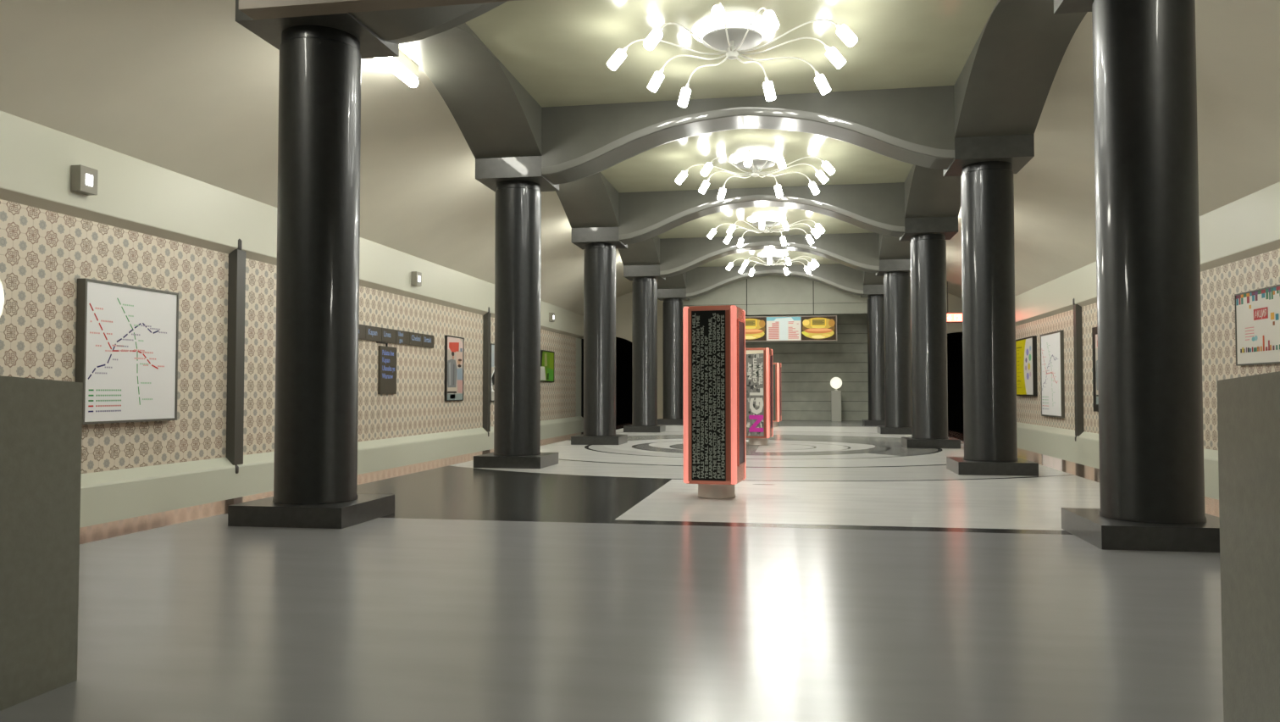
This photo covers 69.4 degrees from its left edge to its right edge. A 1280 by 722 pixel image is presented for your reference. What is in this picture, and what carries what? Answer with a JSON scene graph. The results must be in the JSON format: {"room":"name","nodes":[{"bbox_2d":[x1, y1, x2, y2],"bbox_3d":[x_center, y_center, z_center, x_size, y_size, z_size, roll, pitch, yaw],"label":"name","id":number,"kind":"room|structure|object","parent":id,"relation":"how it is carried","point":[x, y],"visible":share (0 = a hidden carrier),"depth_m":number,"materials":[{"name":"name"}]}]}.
{"room":"metro station","nodes":[
{"label":"metro station","id":0,"kind":"room"},
{"bbox_2d":[0,110,583,527],"bbox_3d":[-4.894,0.229,15.036,0.360,4.665,34.000,0,-2,10],"label":"wall","id":1,"kind":"structure","parent":0,"point":[146,224],"depth_m":11.38,"materials":[{"name":"tile"}]},
{"bbox_2d":[70,164,98,195],"bbox_3d":[-5.663,-1.841,9.419,0.114,0.260,0.230,0,-2,10],"label":"signal box","id":2,"kind":"object","parent":1,"relation":"attached to","point":[84,179],"visible":1,"depth_m":9.36,"materials":[{"name":"grey plastic"}]},
{"bbox_2d":[75,277,178,424],"bbox_3d":[-5.644,-0.077,10.231,0.100,1.505,1.460,0,-2,10],"label":"map","id":3,"kind":"object","parent":1,"relation":"attached to","point":[127,336],"visible":0.98,"depth_m":10.12,"materials":[{"name":"white paper"}]},
{"bbox_2d":[88,298,166,412],"bbox_3d":[-5.615,-0.065,10.164,0.001,1.230,1.206,0,-2,10],"label":"print","id":4,"kind":"object","parent":3,"relation":"attached to","point":[127,337],"depth_m":10.13,"materials":[{"name":"white paper"}]},
{"bbox_2d":[225,238,245,473],"bbox_3d":[-5.297,-0.070,12.131,0.145,3.075,0.190,0,-2,10],"label":"wall bar","id":5,"kind":"object","parent":1,"relation":"attached to","point":[236,279],"visible":0.98,"depth_m":12.06,"materials":[{"name":"grey metal"}]},
{"bbox_2d":[79,422,631,543],"bbox_3d":[-2.356,1.997,14.546,0.550,1.100,34.000,0,-2,10],"label":"trim","id":6,"kind":"structure","parent":1,"relation":"attached to","point":[105,530],"depth_m":7.59,"materials":[{"name":"beige stone"}]},
{"bbox_2d":[358,324,365,339],"bbox_3d":[-4.769,-0.498,15.536,0.047,0.250,0.594,0,-2,10],"label":"plate","id":7,"kind":"object","parent":1,"relation":"attached to","point":[362,330],"visible":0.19,"depth_m":15.70,"materials":[{"name":"brown"}]},
{"bbox_2d":[365,325,381,341],"bbox_3d":[-4.668,-0.478,16.132,0.047,0.250,0.594,0,-2,10],"label":"plate","id":8,"kind":"object","parent":1,"relation":"attached to","point":[373,333],"visible":1,"depth_m":16.10,"materials":[{"name":"brown"}]},
{"bbox_2d":[376,341,396,393],"bbox_3d":[-4.573,0.134,16.667,0.047,0.920,0.755,0,-2,10],"label":"list","id":9,"kind":"object","parent":1,"relation":"attached to","point":[386,355],"visible":1,"depth_m":16.63,"materials":[{"name":"brown"}]},
{"bbox_2d":[381,327,396,343],"bbox_3d":[-4.566,-0.459,16.728,0.047,0.250,0.594,0,-2,10],"label":"plate","id":10,"kind":"object","parent":1,"relation":"attached to","point":[387,335],"visible":1,"depth_m":16.70,"materials":[{"name":"brown"}]},
{"bbox_2d":[395,329,410,344],"bbox_3d":[-4.464,-0.440,17.324,0.047,0.250,0.594,0,-2,10],"label":"plate","id":11,"kind":"object","parent":1,"relation":"attached to","point":[401,337],"visible":1,"depth_m":17.31,"materials":[{"name":"brown"}]},
{"bbox_2d":[409,332,422,346],"bbox_3d":[-4.363,-0.420,17.920,0.047,0.250,0.594,0,-2,10],"label":"plate","id":12,"kind":"object","parent":1,"relation":"attached to","point":[415,339],"visible":1,"depth_m":17.89,"materials":[{"name":"brown"}]},
{"bbox_2d":[410,271,421,286],"bbox_3d":[-4.263,-1.565,17.626,0.114,0.260,0.230,0,-2,10],"label":"signal box","id":13,"kind":"object","parent":1,"relation":"attached to","point":[416,277],"visible":1,"depth_m":17.52,"materials":[{"name":"grey plastic"}]},
{"bbox_2d":[421,333,434,348],"bbox_3d":[-4.261,-0.401,18.516,0.047,0.250,0.594,0,-2,10],"label":"plate","id":14,"kind":"object","parent":1,"relation":"attached to","point":[428,340],"visible":1,"depth_m":18.50,"materials":[{"name":"brown"}]},
{"bbox_2d":[444,335,464,400],"bbox_3d":[-4.010,0.166,19.962,0.050,1.390,1.000,0,-2,10],"label":"poster","id":15,"kind":"object","parent":1,"relation":"attached to","point":[454,346],"visible":1,"depth_m":19.90,"materials":[{"name":"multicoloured paper"}]},
{"bbox_2d":[482,306,490,436],"bbox_3d":[-3.627,0.247,21.924,0.145,3.075,0.190,0,-2,10],"label":"wall bar","id":16,"kind":"object","parent":1,"relation":"attached to","point":[486,318],"visible":0.98,"depth_m":21.85,"materials":[{"name":"grey metal"}]},
{"bbox_2d":[490,343,494,401],"bbox_3d":[-3.531,0.292,22.769,0.050,1.400,1.000,0,-2,10],"label":"poster","id":17,"kind":"object","parent":1,"relation":"attached to","point":[492,346],"visible":0.31,"depth_m":22.41,"materials":[{"name":"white paper"}]},
{"bbox_2d":[540,349,554,382],"bbox_3d":[-2.863,0.138,26.669,0.060,0.920,2.800,0,-2,10],"label":"poster","id":18,"kind":"object","parent":1,"relation":"attached to","point":[547,357],"visible":0.59,"depth_m":27.26,"materials":[{"name":"green paper"}]},
{"bbox_2d":[548,312,554,321],"bbox_3d":[-2.609,-1.291,27.332,0.114,0.260,0.230,0,-2,10],"label":"signal box","id":19,"kind":"object","parent":1,"relation":"attached to","point":[551,315],"visible":1,"depth_m":27.23,"materials":[{"name":"grey"}]},
{"bbox_2d":[0,0,632,315],"bbox_3d":[-3.204,-2.771,14.845,3.150,1.350,34.000,0,-2,10],"label":"ceiling","id":20,"kind":"structure","parent":0,"point":[180,86],"depth_m":10.24,"materials":[{"name":"beige paint"}]},
{"bbox_2d":[374,50,418,87],"bbox_3d":[-2.610,-3.180,9.800,0.120,0.240,1.060,0,-2,10],"label":"tube light","id":21,"kind":"object","parent":20,"relation":"attached to","point":[401,66],"visible":0.56,"depth_m":9.92,"materials":[{"name":"white glass"}]},
{"bbox_2d":[238,0,519,19],"bbox_3d":[0.197,-2.782,5.243,5.300,1.290,0.160,0,-2,10],"label":"ceiling beam","id":22,"kind":"structure","parent":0,"point":[255,9],"depth_m":5.56,"materials":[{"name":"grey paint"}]},
{"bbox_2d":[581,337,631,425],"bbox_3d":[-0.480,1.084,34.225,2.510,4.200,4.850,0,-2,10],"label":"wall","id":23,"kind":"structure","parent":0,"point":[623,346],"depth_m":36.61,"materials":[{"name":"black"}]},
{"bbox_2d":[0,420,1223,721],"bbox_3d":[1.691,1.974,13.857,7.660,1.100,34.000,0,-2,10],"label":"floor","id":24,"kind":"structure","parent":0,"point":[850,574],"depth_m":4.17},
{"bbox_2d":[0,375,83,710],"bbox_3d":[-2.223,0.546,2.840,0.540,1.041,0.685,0,-2,10],"label":"wall","id":25,"kind":"structure","parent":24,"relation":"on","point":[41,419],"depth_m":2.96,"materials":[{"name":"grey stone"}]},
{"bbox_2d":[0,279,4,316],"bbox_3d":[-2.218,-0.169,2.891,0.376,0.442,0.376,0,-2,10],"label":"globe lamp","id":26,"kind":"object","parent":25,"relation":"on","point":[2,294],"visible":1,"depth_m":2.96,"materials":[{"name":"white glass"}]},
{"bbox_2d":[227,0,398,528],"bbox_3d":[-2.469,-0.771,7.096,0.880,3.950,0.880,0,-2,10],"label":"column","id":27,"kind":"structure","parent":24,"relation":"on","point":[315,467],"depth_m":6.84,"materials":[{"name":"black stone"}]},
{"bbox_2d":[398,22,541,158],"bbox_3d":[-2.038,-2.973,9.696,0.880,0.620,5.127,0,-2,10],"label":"arch","id":28,"kind":"object","parent":27,"relation":"on","point":[496,117],"visible":0.59,"depth_m":10.69,"materials":[{"name":"grey paint"}]},
{"bbox_2d":[473,155,559,468],"bbox_3d":[-1.607,-0.608,12.148,0.880,3.950,0.880,0,-2,10],"label":"column","id":29,"kind":"structure","parent":24,"relation":"on","point":[518,183],"depth_m":11.88,"materials":[{"name":"black stone"}]},
{"bbox_2d":[555,171,618,227],"bbox_3d":[-1.177,-2.810,14.748,0.880,0.620,5.127,0,-2,10],"label":"arch","id":30,"kind":"object","parent":29,"relation":"on","point":[590,202],"visible":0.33,"depth_m":16.15,"materials":[{"name":"grey paint"}]},
{"bbox_2d":[570,227,627,444],"bbox_3d":[-0.746,-0.444,17.200,0.880,3.950,0.880,0,-2,10],"label":"column","id":31,"kind":"structure","parent":24,"relation":"on","point":[600,244],"depth_m":16.94,"materials":[{"name":"black stone"}]},
{"bbox_2d":[617,235,659,265],"bbox_3d":[-0.315,-2.646,19.800,0.880,0.620,5.127,0,-2,10],"label":"arch","id":32,"kind":"object","parent":31,"relation":"on","point":[646,252],"visible":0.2,"depth_m":21.44,"materials":[{"name":"grey paint"}]},
{"bbox_2d":[623,264,665,432],"bbox_3d":[0.116,-0.280,22.252,0.880,3.950,0.880,0,-2,10],"label":"column","id":33,"kind":"structure","parent":24,"relation":"on","point":[644,278],"depth_m":21.99,"materials":[{"name":"black stone"}]},
{"bbox_2d":[656,271,686,288],"bbox_3d":[0.546,-2.482,24.852,0.880,0.620,5.127,0,-2,10],"label":"arch","id":34,"kind":"object","parent":33,"relation":"on","point":[678,281],"visible":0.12,"depth_m":26.63,"materials":[{"name":"grey paint"}]},
{"bbox_2d":[657,288,689,424],"bbox_3d":[0.977,-0.116,27.303,0.880,3.950,0.880,0,-2,10],"label":"column","id":35,"kind":"structure","parent":24,"relation":"on","point":[673,299],"depth_m":27.04,"materials":[{"name":"black stone"}]},
{"bbox_2d":[682,304,745,498],"bbox_3d":[0.696,0.380,8.571,0.504,1.745,0.536,-1,-2,16],"label":"pylon","id":36,"kind":"object","parent":24,"relation":"on","point":[714,336],"visible":1,"depth_m":8.33,"materials":[{"name":"pink metal"}]},
{"bbox_2d":[745,347,773,445],"bbox_3d":[2.131,0.644,16.735,0.504,1.745,0.538,-1,-2,16],"label":"pylon","id":37,"kind":"object","parent":24,"relation":"on","point":[759,397],"visible":0.91,"depth_m":16.48,"materials":[{"name":"pink metal"}]},
{"bbox_2d":[746,349,764,436],"bbox_3d":[2.050,0.574,16.483,0.312,1.530,0.002,-1,-2,16],"label":"print","id":38,"kind":"object","parent":37,"relation":"attached to","point":[751,386],"depth_m":16.49},
{"bbox_2d":[772,362,781,426],"bbox_3d":[3.625,0.928,25.495,0.504,1.745,0.536,-1,-2,16],"label":"pylon","id":39,"kind":"object","parent":24,"relation":"on","point":[776,366],"visible":0.48,"depth_m":25.21,"materials":[{"name":"pink metal"}]},
{"bbox_2d":[831,390,841,421],"bbox_3d":[6.344,1.450,29.863,0.300,0.985,0.370,0,-2,10],"label":"post","id":40,"kind":"object","parent":24,"relation":"on","point":[835,395],"visible":1,"depth_m":29.68,"materials":[{"name":"grey stone"}]},
{"bbox_2d":[830,376,842,390],"bbox_3d":[6.343,0.741,29.881,0.376,0.442,0.376,0,-2,10],"label":"globe lamp","id":41,"kind":"object","parent":40,"relation":"on","point":[835,382],"visible":1,"depth_m":29.76,"materials":[{"name":"white glass"}]},
{"bbox_2d":[861,284,885,426],"bbox_3d":[6.793,-0.148,26.313,0.880,3.950,0.880,0,-2,10],"label":"column","id":42,"kind":"structure","parent":24,"relation":"on","point":[874,293],"depth_m":26.05,"materials":[{"name":"black stone"}]},
{"bbox_2d":[875,259,912,434],"bbox_3d":[5.932,-0.312,21.261,0.880,3.950,0.880,0,-2,10],"label":"column","id":43,"kind":"structure","parent":24,"relation":"on","point":[896,273],"depth_m":21.00,"materials":[{"name":"black stone"}]},
{"bbox_2d":[863,271,884,285],"bbox_3d":[6.362,-2.514,23.861,0.880,0.620,5.127,0,-2,10],"label":"arch","id":44,"kind":"object","parent":43,"relation":"on","point":[868,278],"visible":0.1,"depth_m":25.70,"materials":[{"name":"grey paint"}]},
{"bbox_2d":[899,216,960,448],"bbox_3d":[5.070,-0.476,16.209,0.880,3.950,0.880,0,-2,10],"label":"column","id":45,"kind":"structure","parent":24,"relation":"on","point":[928,235],"depth_m":15.95,"materials":[{"name":"black stone"}]},
{"bbox_2d":[878,233,910,259],"bbox_3d":[5.501,-2.678,18.809,0.880,0.620,5.127,0,-2,10],"label":"arch","id":46,"kind":"object","parent":45,"relation":"on","point":[890,247],"visible":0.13,"depth_m":20.53,"materials":[{"name":"grey paint"}]},
{"bbox_2d":[943,133,1038,476],"bbox_3d":[4.209,-0.640,11.157,0.880,3.950,0.880,0,-2,10],"label":"column","id":47,"kind":"structure","parent":24,"relation":"on","point":[986,166],"depth_m":10.90,"materials":[{"name":"black stone"}]},
{"bbox_2d":[904,164,960,217],"bbox_3d":[4.639,-2.842,13.757,0.880,0.620,5.127,0,-2,10],"label":"arch","id":48,"kind":"object","parent":47,"relation":"on","point":[928,192],"visible":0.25,"depth_m":15.26,"materials":[{"name":"grey paint"}]},
{"bbox_2d":[1053,0,1219,552],"bbox_3d":[3.347,-0.803,6.105,0.880,3.950,0.880,0,-2,10],"label":"column","id":49,"kind":"structure","parent":24,"relation":"on","point":[1150,385],"depth_m":5.85,"materials":[{"name":"black stone"}]},
{"bbox_2d":[953,0,1087,137],"bbox_3d":[3.778,-3.005,8.705,0.880,0.620,5.127,0,-2,10],"label":"arch","id":50,"kind":"object","parent":49,"relation":"on","point":[1003,86],"visible":0.9,"depth_m":9.76,"materials":[{"name":"grey paint"}]},
{"bbox_2d":[1216,371,1279,721],"bbox_3d":[1.805,0.524,2.157,0.540,1.041,0.690,0,-2,10],"label":"wall","id":51,"kind":"structure","parent":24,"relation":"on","point":[1249,407],"depth_m":2.38,"materials":[{"name":"grey stone"}]},
{"bbox_2d":[465,0,997,266],"bbox_3d":[1.707,-3.305,14.127,6.780,0.330,34.200,0,-2,10],"label":"ceiling","id":52,"kind":"structure","parent":0,"point":[560,52],"depth_m":10.17,"materials":[{"name":"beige paint"}]},
{"bbox_2d":[349,1,505,44],"bbox_3d":[0.439,-2.950,6.671,5.020,0.863,0.880,0,-2,10],"label":"arch","id":53,"kind":"object","parent":52,"relation":"attached to","point":[397,26],"visible":0.69,"depth_m":7.07,"materials":[{"name":"grey paint"}]},
{"bbox_2d":[606,1,857,107],"bbox_3d":[0.886,-3.084,9.110,2.393,0.436,2.372,0,-2,10],"label":"chandelier","id":54,"kind":"object","parent":52,"relation":"hanging from","point":[731,34],"visible":1,"depth_m":9.06,"materials":[{"name":"white"}]},
{"bbox_2d":[541,85,954,184],"bbox_3d":[1.301,-2.786,11.723,5.020,0.863,0.880,0,-2,10],"label":"arch","id":55,"kind":"object","parent":52,"relation":"attached to","point":[913,125],"visible":0.99,"depth_m":11.38,"materials":[{"name":"grey paint"}]},
{"bbox_2d":[675,149,835,200],"bbox_3d":[1.747,-2.920,14.162,2.393,0.436,2.372,0,-2,10],"label":"chandelier","id":56,"kind":"object","parent":52,"relation":"hanging from","point":[756,160],"visible":1,"depth_m":14.12,"materials":[{"name":"white glass"}]},
{"bbox_2d":[618,182,904,244],"bbox_3d":[2.162,-2.622,16.774,5.020,0.863,0.880,0,-2,10],"label":"arch","id":57,"kind":"object","parent":52,"relation":"attached to","point":[877,207],"visible":0.99,"depth_m":16.43,"materials":[{"name":"grey paint"}]},
{"bbox_2d":[707,215,825,247],"bbox_3d":[2.609,-2.756,19.214,2.393,0.436,2.372,0,-2,10],"label":"chandelier","id":58,"kind":"object","parent":52,"relation":"hanging from","point":[762,221],"visible":1,"depth_m":19.17,"materials":[{"name":"white glass"}]},
{"bbox_2d":[659,232,879,277],"bbox_3d":[3.024,-2.458,21.826,5.020,0.863,0.880,0,-2,10],"label":"arch","id":59,"kind":"object","parent":52,"relation":"attached to","point":[856,251],"visible":0.98,"depth_m":21.46,"materials":[{"name":"grey paint"}]},
{"bbox_2d":[725,252,819,276],"bbox_3d":[3.470,-2.593,24.266,2.393,0.436,2.372,0,-2,10],"label":"chandelier","id":60,"kind":"object","parent":52,"relation":"hanging from","point":[769,257],"visible":1,"depth_m":24.21,"materials":[{"name":"white glass"}]},
{"bbox_2d":[686,263,863,298],"bbox_3d":[3.885,-2.295,26.878,5.020,0.863,0.880,0,-2,10],"label":"arch","id":61,"kind":"object","parent":52,"relation":"attached to","point":[700,280],"visible":0.95,"depth_m":26.52,"materials":[{"name":"grey paint"}]},
{"bbox_2d":[581,292,962,421],"bbox_3d":[4.565,0.072,30.793,13.320,6.000,0.282,0,-2,10],"label":"wall","id":62,"kind":"structure","parent":0,"point":[808,368],"depth_m":30.42,"materials":[{"name":"grey tile"}]},
{"bbox_2d":[682,275,867,315],"bbox_3d":[4.090,-2.042,28.072,6.780,1.290,0.160,0,-2,10],"label":"wall","id":63,"kind":"structure","parent":0,"point":[769,295],"depth_m":27.95,"materials":[{"name":"grey paint"}]},
{"bbox_2d":[745,315,836,341],"bbox_3d":[4.348,-0.972,27.914,3.140,0.760,0.155,0,-2,10],"label":"menu board","id":64,"kind":"object","parent":63,"relation":"hanging from","point":[816,328],"visible":0.8,"depth_m":27.81,"materials":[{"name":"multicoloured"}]},
{"bbox_2d":[947,332,964,433],"bbox_3d":[10.472,1.023,32.360,2.510,4.200,4.850,0,-2,10],"label":"doorway","id":65,"kind":"structure","parent":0,"point":[955,360],"depth_m":34.49,"materials":[{"name":"black"}]},
{"bbox_2d":[909,0,1279,299],"bbox_3d":[6.585,-2.825,13.178,3.150,1.350,34.000,0,-2,10],"label":"ceiling","id":66,"kind":"structure","parent":0,"point":[1238,41],"depth_m":11.54,"materials":[{"name":"beige paint"}]},
{"bbox_2d":[947,281,962,322],"bbox_3d":[9.672,-1.792,27.787,1.240,1.272,0.110,0,-2,10],"label":"led display","id":67,"kind":"object","parent":66,"relation":"hanging from","point":[951,317],"visible":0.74,"depth_m":27.76,"materials":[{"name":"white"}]},
{"bbox_2d":[1014,181,1279,499],"bbox_3d":[8.276,0.156,12.793,0.360,4.665,34.000,0,-2,10],"label":"wall","id":68,"kind":"structure","parent":0,"point":[1239,240],"depth_m":13.64,"materials":[{"name":"tile"}]},
{"bbox_2d":[1015,335,1037,396],"bbox_3d":[10.172,0.158,24.345,0.100,1.530,1.900,0,-2,10],"label":"poster","id":69,"kind":"object","parent":68,"relation":"attached to","point":[1026,348],"visible":0.98,"depth_m":24.07,"materials":[{"name":"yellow paper"}]},
{"bbox_2d":[1040,330,1064,417],"bbox_3d":[9.775,0.325,21.920,0.070,2.000,1.800,0,-2,10],"label":"map","id":70,"kind":"object","parent":68,"relation":"attached to","point":[1052,381],"visible":1,"depth_m":21.77,"materials":[{"name":"white paper"}]},
{"bbox_2d":[1041,344,1058,409],"bbox_3d":[9.764,0.344,21.999,0.001,1.622,1.473,0,-2,10],"label":"print","id":71,"kind":"object","parent":70,"relation":"attached to","point":[1050,352],"depth_m":22.00,"materials":[{"name":"white paper"}]},
{"bbox_2d":[1072,298,1083,441],"bbox_3d":[9.369,0.177,19.762,0.145,3.075,0.190,0,-2,10],"label":"wall bar","id":72,"kind":"object","parent":68,"relation":"attached to","point":[1077,324],"visible":0.92,"depth_m":19.68,"materials":[{"name":"grey metal"}]},
{"bbox_2d":[947,429,1219,516],"bbox_3d":[5.737,1.952,13.168,0.550,1.100,34.000,0,-2,10],"label":"trim","id":73,"kind":"structure","parent":68,"relation":"attached to","point":[1211,505],"depth_m":11.93,"materials":[{"name":"beige"}]},
{"bbox_2d":[1091,326,1098,411],"bbox_3d":[9.130,0.152,18.134,0.070,1.700,1.310,0,-2,10],"label":"poster","id":74,"kind":"object","parent":68,"relation":"attached to","point":[1094,341],"visible":0.12,"depth_m":18.63,"materials":[{"name":"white paper"}]},
{"bbox_2d":[1095,334,1098,404],"bbox_3d":[9.104,0.152,18.138,0.006,1.400,1.010,0,-2,10],"label":"print","id":75,"kind":"object","parent":74,"relation":"attached to","point":[1096,340],"depth_m":18.57,"materials":[{"name":"beige paper"}]},
{"bbox_2d":[1234,284,1279,365],"bbox_3d":[8.042,-0.456,11.741,0.060,0.980,1.910,0,-2,10],"label":"poster","id":76,"kind":"object","parent":68,"relation":"attached to","point":[1257,312],"visible":1,"depth_m":12.07,"materials":[{"name":"white paper"}]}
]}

